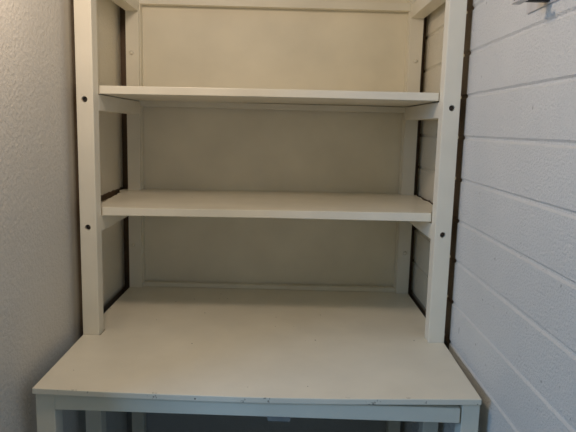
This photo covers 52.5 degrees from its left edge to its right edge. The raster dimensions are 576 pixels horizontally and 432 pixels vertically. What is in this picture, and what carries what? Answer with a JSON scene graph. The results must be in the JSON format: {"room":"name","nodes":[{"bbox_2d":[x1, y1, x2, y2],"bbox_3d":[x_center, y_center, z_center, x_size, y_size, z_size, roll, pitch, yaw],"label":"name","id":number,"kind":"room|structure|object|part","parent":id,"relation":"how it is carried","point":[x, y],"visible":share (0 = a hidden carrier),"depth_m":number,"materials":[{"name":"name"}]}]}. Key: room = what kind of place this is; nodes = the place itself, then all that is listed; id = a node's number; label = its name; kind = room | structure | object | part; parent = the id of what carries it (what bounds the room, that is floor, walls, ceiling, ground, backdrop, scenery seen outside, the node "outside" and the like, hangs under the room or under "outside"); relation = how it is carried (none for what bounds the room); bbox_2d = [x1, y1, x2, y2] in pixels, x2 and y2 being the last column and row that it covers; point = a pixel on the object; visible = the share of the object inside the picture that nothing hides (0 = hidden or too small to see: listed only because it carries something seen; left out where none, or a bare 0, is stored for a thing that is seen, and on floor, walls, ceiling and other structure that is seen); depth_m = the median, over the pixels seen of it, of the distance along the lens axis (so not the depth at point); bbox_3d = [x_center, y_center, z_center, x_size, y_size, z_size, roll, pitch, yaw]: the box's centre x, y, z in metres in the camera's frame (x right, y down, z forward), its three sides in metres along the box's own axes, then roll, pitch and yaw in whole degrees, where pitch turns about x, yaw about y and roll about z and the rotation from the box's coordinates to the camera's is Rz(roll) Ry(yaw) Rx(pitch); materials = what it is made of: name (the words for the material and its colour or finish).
{"room":"storage room","nodes":[
{"label":"storage room","id":0,"kind":"room"},
{"bbox_2d":[0,0,126,431],"bbox_3d":[-0.566,-0.018,1.332,0.120,2.405,0.941,1,9,0],"label":"wall","id":1,"kind":"structure","parent":0,"point":[41,311],"depth_m":1.21,"materials":[{"name":"paint"}]},
{"bbox_2d":[120,7,426,431],"bbox_3d":[-0.055,-0.083,1.843,1.144,2.405,0.086,1,9,0],"label":"wall","id":2,"kind":"structure","parent":0,"point":[155,422],"depth_m":1.92,"materials":[{"name":"paint"}]},
{"bbox_2d":[403,0,575,431],"bbox_3d":[0.453,0.232,-0.123,0.103,2.409,3.899,1,9,0],"label":"wall","id":3,"kind":"structure","parent":0,"point":[510,320],"depth_m":1.04,"materials":[{"name":"white paint"}]},
{"bbox_2d":[511,0,557,13],"bbox_3d":[0.381,-0.380,0.913,0.058,0.096,0.148,1,9,0],"label":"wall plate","id":4,"kind":"object","parent":3,"relation":"attached to","point":[532,5],"visible":1,"depth_m":0.92,"materials":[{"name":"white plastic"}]},
{"bbox_3d":[0.408,-0.379,0.913,0.004,0.096,0.148,1,9,0],"label":"plate","id":5,"kind":"part","parent":4,"relation":"part of","materials":[{"name":"white plastic"}]},
{"bbox_3d":[-1.517,1.403,0.014,4.171,0.052,4.171,1,9,0],"label":"floor","id":6,"kind":"structure","parent":0,"visible":0},
{"bbox_2d":[32,286,481,431],"bbox_3d":[-0.069,0.724,1.540,0.858,0.901,0.744,1,9,0],"label":"desk","id":7,"kind":"object","parent":6,"relation":"on","point":[275,354],"visible":0.97,"depth_m":1.26,"materials":[{"name":"beige paint"}]},
{"bbox_3d":[-0.474,0.772,1.198,0.036,0.889,0.037,1,9,0],"label":"leg","id":8,"kind":"part","parent":7,"relation":"part of","materials":[{"name":"beige paint"}]},
{"bbox_3d":[0.340,0.794,1.203,0.034,0.886,0.037,1,9,0],"label":"leg","id":9,"kind":"part","parent":7,"relation":"part of","materials":[{"name":"beige paint"}]},
{"bbox_2d":[74,0,466,431],"bbox_3d":[-0.062,0.150,1.603,0.888,2.018,0.459,1,9,0],"label":"shelving unit","id":10,"kind":"object","parent":6,"relation":"on","point":[272,144],"visible":1,"depth_m":1.74,"materials":[{"name":"beige paint"}]},
{"bbox_3d":[-0.466,0.172,1.392,0.038,2.018,0.038,1,9,0],"label":"post","id":11,"kind":"part","parent":10,"relation":"part of","materials":[{"name":"beige paint"}]},
{"bbox_3d":[-0.462,-0.011,1.575,0.037,0.037,0.378,1,9,0],"label":"rail","id":12,"kind":"part","parent":10,"relation":"part of","materials":[{"name":"beige paint"}]},
{"bbox_3d":[-0.455,-0.290,1.532,0.037,0.037,0.378,1,9,0],"label":"rail","id":13,"kind":"part","parent":10,"relation":"part of","materials":[{"name":"beige paint"}]},
{"bbox_3d":[-0.448,-0.579,1.488,0.037,0.037,0.378,1,9,0],"label":"rail","id":14,"kind":"part","parent":10,"relation":"part of","materials":[{"name":"beige paint"}]},
{"bbox_3d":[-0.467,0.109,1.803,0.038,2.018,0.038,1,9,0],"label":"post","id":15,"kind":"part","parent":10,"relation":"part of","materials":[{"name":"beige paint"}]},
{"bbox_3d":[-0.057,-0.035,1.591,0.888,0.026,0.414,1,9,0],"label":"shelf","id":16,"kind":"part","parent":10,"relation":"part of","materials":[{"name":"beige paint"}]},
{"bbox_3d":[-0.044,-0.314,1.549,0.855,0.022,0.414,1,9,0],"label":"shelf","id":17,"kind":"part","parent":10,"relation":"part of","materials":[{"name":"beige paint"}]},
{"bbox_3d":[-0.058,0.220,1.822,0.784,0.012,0.019,1,9,0],"label":"rail","id":18,"kind":"part","parent":10,"relation":"part of","materials":[{"name":"beige paint"}]},
{"bbox_3d":[-0.044,-0.325,1.737,0.784,0.017,0.022,1,9,0],"label":"rail","id":19,"kind":"part","parent":10,"relation":"part of","materials":[{"name":"beige paint"}]},
{"bbox_3d":[-0.037,-0.614,1.693,0.784,0.022,0.022,1,9,0],"label":"rail","id":20,"kind":"part","parent":10,"relation":"part of","materials":[{"name":"beige paint"}]},
{"bbox_3d":[-0.045,-0.329,1.759,0.830,1.118,0.004,1,9,0],"label":"panel","id":21,"kind":"part","parent":10,"relation":"part of","materials":[{"name":"beige paint"}]},
{"bbox_3d":[0.355,0.129,1.809,0.038,2.018,0.038,1,9,0],"label":"post","id":22,"kind":"part","parent":10,"relation":"part of","materials":[{"name":"beige paint"}]},
{"bbox_3d":[0.360,0.009,1.580,0.038,0.037,0.378,1,9,0],"label":"rail","id":23,"kind":"part","parent":10,"relation":"part of","materials":[{"name":"beige paint"}]},
{"bbox_3d":[0.367,-0.273,1.537,0.038,0.037,0.378,1,9,0],"label":"rail","id":24,"kind":"part","parent":10,"relation":"part of","materials":[{"name":"beige paint"}]},
{"bbox_3d":[0.374,-0.558,1.493,0.038,0.037,0.378,1,9,0],"label":"rail","id":25,"kind":"part","parent":10,"relation":"part of","materials":[{"name":"beige paint"}]},
{"bbox_3d":[0.356,0.192,1.397,0.038,2.018,0.038,1,9,0],"label":"post","id":26,"kind":"part","parent":10,"relation":"part of","materials":[{"name":"beige paint"}]}
]}

